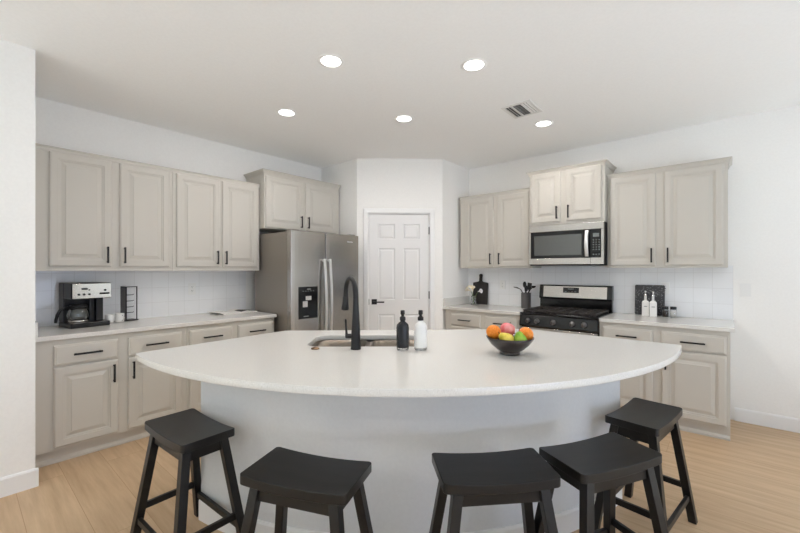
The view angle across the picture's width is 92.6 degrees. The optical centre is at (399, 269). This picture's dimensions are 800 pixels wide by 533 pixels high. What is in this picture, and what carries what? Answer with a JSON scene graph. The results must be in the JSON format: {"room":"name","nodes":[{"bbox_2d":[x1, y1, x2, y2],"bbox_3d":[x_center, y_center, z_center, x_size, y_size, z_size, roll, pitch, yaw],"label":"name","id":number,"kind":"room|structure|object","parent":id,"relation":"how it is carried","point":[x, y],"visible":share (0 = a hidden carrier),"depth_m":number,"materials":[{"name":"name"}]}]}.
{"room":"kitchen","nodes":[
{"label":"kitchen","id":0,"kind":"room"},
{"bbox_2d":[0,39,34,477],"bbox_3d":[-4.308,-0.011,0.851,1.035,2.743,4.979,0,0,41],"label":"wall","id":1,"kind":"structure","parent":0,"point":[17,62],"depth_m":2.34,"materials":[{"name":"paint"}]},
{"bbox_2d":[0,467,38,497],"bbox_3d":[-3.856,1.302,0.572,0.014,0.115,4.843,0,0,41],"label":"baseboard","id":2,"kind":"structure","parent":1,"relation":"attached to","point":[28,479],"depth_m":2.34,"materials":[{"name":"white paint"}]},
{"bbox_2d":[35,97,320,309],"bbox_3d":[-2.073,-0.011,4.132,0.150,2.743,2.911,0,0,41],"label":"wall","id":3,"kind":"structure","parent":0,"point":[57,124],"depth_m":3.65,"materials":[{"name":"paint"}]},
{"bbox_2d":[35,143,172,270],"bbox_3d":[-2.511,-0.465,3.234,0.352,0.943,0.973,0,0,41],"label":"upper cabinet","id":4,"kind":"object","parent":3,"relation":"attached to","point":[94,212],"visible":0.88,"depth_m":3.11,"materials":[{"name":"grey paint"}]},
{"bbox_2d":[35,271,245,326],"bbox_3d":[-2.363,0.228,3.673,0.009,0.455,1.836,0,0,41],"label":"backsplash","id":5,"kind":"structure","parent":3,"relation":"attached to","point":[159,293],"depth_m":3.66,"materials":[{"name":"white tile"}]},
{"bbox_2d":[188,283,195,294],"bbox_3d":[-2.136,0.195,3.923,0.009,0.116,0.072,0,0,41],"label":"power outlet","id":6,"kind":"object","parent":3,"relation":"attached to","point":[191,286],"visible":1,"depth_m":3.92,"materials":[{"name":"white plastic"}]},
{"bbox_2d":[172,168,259,270],"bbox_3d":[-1.912,-0.465,3.931,0.352,0.943,0.862,0,0,41],"label":"upper cabinet","id":7,"kind":"object","parent":3,"relation":"attached to","point":[215,219],"visible":0.95,"depth_m":3.79,"materials":[{"name":"grey paint"}]},
{"bbox_2d":[244,168,340,233],"bbox_3d":[-1.263,-0.769,4.618,0.442,0.634,1.082,0,0,41],"label":"upper cabinet","id":8,"kind":"object","parent":3,"relation":"attached to","point":[286,201],"visible":0.94,"depth_m":4.41,"materials":[{"name":"grey paint"}]},
{"bbox_2d":[321,158,356,235],"bbox_3d":[-0.825,-0.011,5.045,0.855,2.743,0.100,0,0,41],"label":"wall","id":9,"kind":"structure","parent":0,"point":[344,174],"depth_m":4.85,"materials":[{"name":"paint"}]},
{"bbox_2d":[0,0,799,168],"bbox_3d":[-0.062,-1.433,0.119,8.550,0.100,9.400,0,0,41],"label":"ceiling","id":10,"kind":"structure","parent":0,"point":[602,71],"depth_m":2.60,"materials":[{"name":"paint"}]},
{"bbox_2d":[276,108,296,116],"bbox_3d":[-0.996,-1.380,3.354,0.176,0.005,0.176,0,0,41],"label":"recessed light","id":11,"kind":"object","parent":10,"relation":"in","point":[284,112],"visible":1,"depth_m":3.34,"materials":[{"name":"white"}]},
{"bbox_2d":[317,54,343,67],"bbox_3d":[-0.457,-1.380,2.527,0.176,0.005,0.176,0,0,41],"label":"recessed light","id":12,"kind":"object","parent":10,"relation":"in","point":[326,60],"visible":1,"depth_m":2.52,"materials":[{"name":"paint"}]},
{"bbox_2d":[394,115,413,121],"bbox_3d":[0.037,-1.380,3.488,0.176,0.005,0.176,0,0,41],"label":"recessed light","id":13,"kind":"object","parent":10,"relation":"in","point":[400,118],"visible":1,"depth_m":3.47,"materials":[{"name":"white"}]},
{"bbox_2d":[461,58,486,71],"bbox_3d":[0.499,-1.380,2.577,0.176,0.005,0.176,0,0,41],"label":"recessed light","id":14,"kind":"object","parent":10,"relation":"in","point":[473,64],"visible":1,"depth_m":2.56,"materials":[{"name":"white"}]},
{"bbox_2d":[501,99,542,118],"bbox_3d":[1.050,-1.377,3.287,0.250,0.010,0.290,0,0,41],"label":"ceiling vent","id":15,"kind":"object","parent":10,"relation":"in","point":[525,108],"visible":1,"depth_m":3.28,"materials":[{"name":"white metal"}]},
{"bbox_2d":[534,120,553,126],"bbox_3d":[1.355,-1.380,3.606,0.176,0.005,0.176,0,0,41],"label":"recessed light","id":16,"kind":"object","parent":10,"relation":"in","point":[543,123],"visible":1,"depth_m":3.59,"materials":[{"name":"white"}]},
{"bbox_2d":[0,419,799,532],"bbox_3d":[-0.062,1.410,0.119,8.550,0.100,9.400,0,0,41],"label":"floor","id":17,"kind":"structure","parent":0,"point":[749,482],"depth_m":2.35,"materials":[{"name":"brown wood"}]},
{"bbox_2d":[35,327,185,467],"bbox_3d":[-2.386,0.924,3.126,0.682,0.872,0.972,0,0,41],"label":"base cabinet","id":18,"kind":"object","parent":17,"relation":"on","point":[93,394],"visible":0.86,"depth_m":2.84,"materials":[{"name":"grey paint"}]},
{"bbox_2d":[35,311,276,341],"bbox_3d":[-2.117,0.421,3.462,0.654,0.132,1.835,0,0,41],"label":"countertop","id":19,"kind":"structure","parent":18,"relation":"on","point":[46,333],"depth_m":3.19,"materials":[{"name":"white stone"}]},
{"bbox_2d":[54,282,110,328],"bbox_3d":[-2.587,0.278,3.081,0.268,0.352,0.348,0,0,32],"label":"coffee maker","id":20,"kind":"object","parent":19,"relation":"on","point":[80,303],"visible":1,"depth_m":3.05,"materials":[{"name":"black plastic"}]},
{"bbox_2d":[105,314,113,322],"bbox_3d":[-2.515,0.419,3.306,0.062,0.070,0.082,0,0,-40],"label":"mug","id":21,"kind":"object","parent":19,"relation":"on","point":[110,317],"visible":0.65,"depth_m":3.28,"materials":[{"name":"white ceramic"}]},
{"bbox_2d":[115,313,124,321],"bbox_3d":[-2.445,0.416,3.332,0.068,0.076,0.087,0,0,-38],"label":"mug","id":22,"kind":"object","parent":19,"relation":"on","point":[119,317],"visible":1,"depth_m":3.32,"materials":[{"name":"white ceramic"}]},
{"bbox_2d":[120,286,138,320],"bbox_3d":[-2.445,0.301,3.446,0.104,0.307,0.108,0,0,27],"label":"metal rack","id":23,"kind":"object","parent":19,"relation":"on","point":[123,290],"visible":0.92,"depth_m":3.41,"materials":[{"name":"black"}]},
{"bbox_2d":[207,309,256,314],"bbox_3d":[-1.790,0.443,4.087,0.270,0.023,0.414,0,0,37],"label":"magazine","id":24,"kind":"object","parent":19,"relation":"on","point":[231,311],"visible":1,"depth_m":4.04,"materials":[{"name":"white paper"}]},
{"bbox_2d":[130,408,243,532],"bbox_3d":[-1.024,1.055,1.852,0.522,0.611,0.352,0,0,38],"label":"bar stool","id":25,"kind":"object","parent":17,"relation":"on","point":[188,435],"visible":0.97,"depth_m":1.81,"materials":[{"name":"black paint"}]},
{"bbox_2d":[186,317,273,411],"bbox_3d":[-1.793,0.924,3.817,0.682,0.872,0.845,0,0,41],"label":"base cabinet","id":26,"kind":"object","parent":17,"relation":"on","point":[198,334],"visible":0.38,"depth_m":3.47,"materials":[{"name":"grey paint"}]},
{"bbox_2d":[255,229,357,331],"bbox_3d":[-1.032,0.473,4.367,0.783,1.774,0.918,0,0,41],"label":"refrigerator","id":27,"kind":"object","parent":17,"relation":"on","point":[301,276],"visible":0.66,"depth_m":4.05,"materials":[{"name":"silver metal"}]},
{"bbox_2d":[240,447,372,532],"bbox_3d":[-0.350,1.055,1.448,0.522,0.611,0.352,0,0,18],"label":"bar stool","id":28,"kind":"object","parent":17,"relation":"on","point":[284,478],"visible":1,"depth_m":1.40,"materials":[{"name":"black paint"}]},
{"bbox_2d":[199,340,621,532],"bbox_3d":[0.099,0.924,2.332,2.410,0.872,1.106,0,0,-3],"label":"kitchen island","id":29,"kind":"object","parent":17,"relation":"on","point":[399,436],"visible":0.35,"depth_m":1.84,"materials":[{"name":"paint"}]},
{"bbox_2d":[136,329,680,396],"bbox_3d":[0.132,0.471,2.186,3.153,0.032,1.448,0,0,-2],"label":"island countertop","id":30,"kind":"structure","parent":29,"relation":"on","point":[460,362],"depth_m":1.88,"materials":[{"name":"white stone"}]},
{"bbox_2d":[341,276,360,349],"bbox_3d":[-0.314,0.245,2.290,0.089,0.419,0.276,0,0,-25],"label":"kitchen faucet","id":31,"kind":"object","parent":30,"relation":"on","point":[355,332],"visible":1,"depth_m":2.19,"materials":[{"name":"black metal"}]},
{"bbox_2d":[312,340,413,346],"bbox_3d":[-0.206,0.579,2.470,0.746,0.180,0.416,0,0,0],"label":"sink","id":32,"kind":"object","parent":30,"relation":"in","point":[323,343],"visible":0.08,"depth_m":2.66,"materials":[{"name":"grey metal"}]},
{"bbox_2d":[312,340,367,346],"bbox_3d":[-0.396,0.579,2.469,0.365,0.180,0.416,0,0,0],"label":"basin","id":33,"kind":"object","parent":32,"relation":"in","point":[323,343],"depth_m":2.66,"materials":[{"name":"grey metal"}]},
{"bbox_2d":[369,340,413,346],"bbox_3d":[-0.015,0.579,2.471,0.365,0.180,0.416,0,0,0],"label":"basin","id":34,"kind":"object","parent":32,"relation":"in","point":[378,343],"depth_m":2.66,"materials":[{"name":"grey metal"}]},
{"bbox_2d":[396,310,408,350],"bbox_3d":[0.015,0.342,2.175,0.072,0.226,0.072,0,0,-35],"label":"soap dispenser","id":35,"kind":"object","parent":30,"relation":"on","point":[402,329],"visible":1,"depth_m":2.15,"materials":[{"name":"black glass"}]},
{"bbox_2d":[414,310,426,350],"bbox_3d":[0.117,0.342,2.175,0.072,0.226,0.072,0,0,-35],"label":"soap dispenser","id":36,"kind":"object","parent":30,"relation":"on","point":[420,328],"visible":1,"depth_m":2.15,"materials":[{"name":"white glass"}]},
{"bbox_2d":[486,333,533,355],"bbox_3d":[0.595,0.407,2.068,0.252,0.094,0.252,0,0,41],"label":"fruit bowl","id":37,"kind":"object","parent":30,"relation":"on","point":[508,348],"visible":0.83,"depth_m":1.99,"materials":[{"name":"grey glass"}]},
{"bbox_2d":[486,325,500,338],"bbox_3d":[0.510,0.339,2.080,0.078,0.079,0.080,0,0,-37],"label":"orange","id":38,"kind":"object","parent":37,"relation":"in","point":[492,331],"visible":0.87,"depth_m":2.05,"materials":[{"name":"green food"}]},
{"bbox_2d":[498,332,513,340],"bbox_3d":[0.562,0.364,2.011,0.073,0.080,0.074,0,0,37],"label":"pear","id":39,"kind":"object","parent":37,"relation":"in","point":[502,336],"visible":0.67,"depth_m":1.99,"materials":[{"name":"yellow food"}]},
{"bbox_2d":[500,322,514,335],"bbox_3d":[0.594,0.331,2.113,0.083,0.087,0.082,0,0,-19],"label":"apple","id":40,"kind":"object","parent":37,"relation":"in","point":[509,328],"visible":0.66,"depth_m":2.08,"materials":[{"name":"pink food"}]},
{"bbox_2d":[514,329,526,340],"bbox_3d":[0.634,0.358,2.013,0.072,0.097,0.072,0,0,34],"label":"pear","id":41,"kind":"object","parent":37,"relation":"in","point":[519,336],"visible":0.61,"depth_m":1.99,"materials":[{"name":"green food"}]},
{"bbox_2d":[519,327,533,339],"bbox_3d":[0.678,0.346,2.057,0.076,0.078,0.078,0,0,-17],"label":"orange","id":42,"kind":"object","parent":37,"relation":"in","point":[526,331],"visible":0.6,"depth_m":2.03,"materials":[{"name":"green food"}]},
{"bbox_2d":[446,309,519,329],"bbox_3d":[1.119,0.924,4.657,0.970,0.872,0.672,0,0,41],"label":"base cabinet","id":43,"kind":"object","parent":17,"relation":"on","point":[455,319],"visible":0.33,"depth_m":4.47,"materials":[{"name":"grey paint"}]},
{"bbox_2d":[443,296,531,314],"bbox_3d":[1.117,0.421,4.678,0.998,0.132,0.644,0,0,41],"label":"countertop","id":44,"kind":"structure","parent":43,"relation":"on","point":[463,303],"depth_m":4.66,"materials":[{"name":"white stone"}]},
{"bbox_2d":[472,274,487,304],"bbox_3d":[1.070,0.252,5.084,0.220,0.402,0.051,0,0,41],"label":"cutting board","id":45,"kind":"object","parent":44,"relation":"on","point":[481,298],"visible":0.94,"depth_m":5.07,"materials":[{"name":"black wood"}]},
{"bbox_2d":[521,293,530,308],"bbox_3d":[1.504,0.363,4.561,0.115,0.182,0.115,0,0,41],"label":"utensil crock","id":46,"kind":"object","parent":44,"relation":"on","point":[525,297],"visible":0.93,"depth_m":4.51,"materials":[{"name":"grey"}]},
{"bbox_2d":[429,448,560,532],"bbox_3d":[0.357,1.055,1.475,0.522,0.611,0.352,0,0,-6],"label":"bar stool","id":47,"kind":"object","parent":17,"relation":"on","point":[522,476],"visible":1,"depth_m":1.40,"materials":[{"name":"black paint"}]},
{"bbox_2d":[519,284,613,335],"bbox_3d":[1.761,0.766,4.065,0.770,1.188,0.713,0,0,41],"label":"gas range","id":48,"kind":"object","parent":17,"relation":"on","point":[574,309],"visible":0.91,"depth_m":4.06,"materials":[{"name":"black metal"}]},
{"bbox_2d":[520,311,611,319],"bbox_3d":[1.769,0.461,4.074,0.764,0.022,0.580,0,0,41],"label":"cooktop","id":49,"kind":"object","parent":48,"relation":"in","point":[561,315],"depth_m":3.86,"materials":[{"name":"black metal"}]},
{"bbox_2d":[534,432,667,532],"bbox_3d":[0.828,1.055,1.585,0.522,0.611,0.352,0,0,-21],"label":"bar stool","id":50,"kind":"object","parent":17,"relation":"on","point":[606,462],"visible":0.98,"depth_m":1.54,"materials":[{"name":"black paint"}]},
{"bbox_2d":[594,397,697,532],"bbox_3d":[1.295,1.055,2.022,0.522,0.611,0.352,0,0,-41],"label":"bar stool","id":51,"kind":"object","parent":17,"relation":"on","point":[642,420],"visible":0.81,"depth_m":1.97,"materials":[{"name":"black paint"}]},
{"bbox_2d":[600,322,729,440],"bbox_3d":[2.431,0.924,3.530,0.938,0.872,0.672,0,0,41],"label":"base cabinet","id":52,"kind":"object","parent":17,"relation":"on","point":[697,382],"visible":0.69,"depth_m":3.17,"materials":[{"name":"grey paint"}]},
{"bbox_2d":[599,313,734,331],"bbox_3d":[2.452,0.471,3.532,0.965,0.032,0.644,0,0,41],"label":"countertop","id":53,"kind":"structure","parent":52,"relation":"on","point":[625,318],"depth_m":3.38,"materials":[{"name":"white stone"}]},
{"bbox_2d":[642,290,648,315],"bbox_3d":[2.444,0.329,3.804,0.060,0.252,0.061,0,0,31],"label":"oil bottle","id":54,"kind":"object","parent":53,"relation":"on","point":[645,304],"visible":1,"depth_m":3.78,"materials":[{"name":"white ceramic"}]},
{"bbox_2d":[635,285,664,315],"bbox_3d":[2.515,0.303,3.851,0.254,0.303,0.038,0,0,41],"label":"board","id":55,"kind":"object","parent":53,"relation":"on","point":[659,290],"visible":0.78,"depth_m":3.85,"materials":[{"name":"stone"}]},
{"bbox_2d":[649,291,656,316],"bbox_3d":[2.476,0.329,3.737,0.060,0.252,0.061,0,0,31],"label":"oil bottle","id":56,"kind":"object","parent":53,"relation":"on","point":[652,304],"visible":1,"depth_m":3.71,"materials":[{"name":"white ceramic"}]},
{"bbox_2d":[662,306,668,316],"bbox_3d":[2.566,0.403,3.695,0.053,0.103,0.053,0,0,41],"label":"spice shaker","id":57,"kind":"object","parent":53,"relation":"on","point":[664,313],"visible":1,"depth_m":3.68,"materials":[{"name":"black glass"}]},
{"bbox_2d":[670,306,676,317],"bbox_3d":[2.617,0.403,3.658,0.053,0.103,0.053,0,0,41],"label":"spice shaker","id":58,"kind":"object","parent":53,"relation":"on","point":[673,314],"visible":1,"depth_m":3.64,"materials":[{"name":"clear glass"}]},
{"bbox_2d":[357,158,442,329],"bbox_3d":[-0.003,-0.011,4.796,1.065,2.743,0.100,0,0,-2],"label":"wall","id":59,"kind":"structure","parent":0,"point":[381,183],"depth_m":4.75,"materials":[{"name":"paint"}]},
{"bbox_2d":[363,208,434,329],"bbox_3d":[-0.012,0.299,4.768,0.882,2.122,0.154,0,0,-2],"label":"door","id":60,"kind":"structure","parent":59,"relation":"in","point":[399,244],"depth_m":4.76,"materials":[{"name":"white paint"}]},
{"bbox_2d":[443,159,468,329],"bbox_3d":[0.702,-0.011,5.039,0.100,2.743,0.640,0,0,41],"label":"wall","id":61,"kind":"structure","parent":0,"point":[455,177],"depth_m":4.95,"materials":[{"name":"paint"}]},
{"bbox_2d":[469,105,799,419],"bbox_3d":[3.595,-0.011,3.075,6.850,2.743,0.150,0,0,41],"label":"wall","id":62,"kind":"structure","parent":0,"point":[764,147],"depth_m":3.38,"materials":[{"name":"paint"}]},
{"bbox_2d":[459,188,541,267],"bbox_3d":[1.224,-0.483,4.778,0.968,0.920,0.352,0,0,41],"label":"upper cabinet","id":63,"kind":"object","parent":62,"relation":"attached to","point":[495,226],"visible":0.94,"depth_m":4.66,"materials":[{"name":"grey paint"}]},
{"bbox_2d":[526,159,616,226],"bbox_3d":[1.855,-0.790,4.173,0.822,0.604,0.447,0,0,41],"label":"upper cabinet","id":64,"kind":"object","parent":62,"relation":"attached to","point":[576,193],"visible":0.98,"depth_m":3.99,"materials":[{"name":"grey paint"}]},
{"bbox_2d":[529,221,606,265],"bbox_3d":[1.845,-0.267,4.164,0.758,0.437,0.453,0,0,41],"label":"microwave","id":65,"kind":"object","parent":64,"relation":"attached to","point":[574,244],"visible":0.96,"depth_m":4.00,"materials":[{"name":"silver metal"}]},
{"bbox_2d":[469,266,732,319],"bbox_3d":[1.983,0.207,4.354,2.736,0.495,0.009,0,0,41],"label":"backsplash","id":66,"kind":"structure","parent":62,"relation":"attached to","point":[707,293],"depth_m":3.99,"materials":[{"name":"white tile"}]},
{"bbox_2d":[661,282,668,293],"bbox_3d":[2.628,0.182,3.788,0.072,0.116,0.009,0,0,41],"label":"power outlet","id":67,"kind":"object","parent":62,"relation":"attached to","point":[666,285],"visible":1,"depth_m":3.78,"materials":[{"name":"white plastic"}]},
{"bbox_2d":[607,156,731,267],"bbox_3d":[2.540,-0.491,3.647,0.954,0.937,0.352,0,0,41],"label":"upper cabinet","id":68,"kind":"object","parent":62,"relation":"attached to","point":[671,216],"visible":1,"depth_m":3.51,"materials":[{"name":"grey paint"}]},
{"bbox_2d":[735,408,799,432],"bbox_3d":[4.527,1.302,2.167,3.954,0.115,0.014,0,0,41],"label":"baseboard","id":69,"kind":"structure","parent":62,"relation":"attached to","point":[791,424],"depth_m":3.31,"materials":[{"name":"white paint"}]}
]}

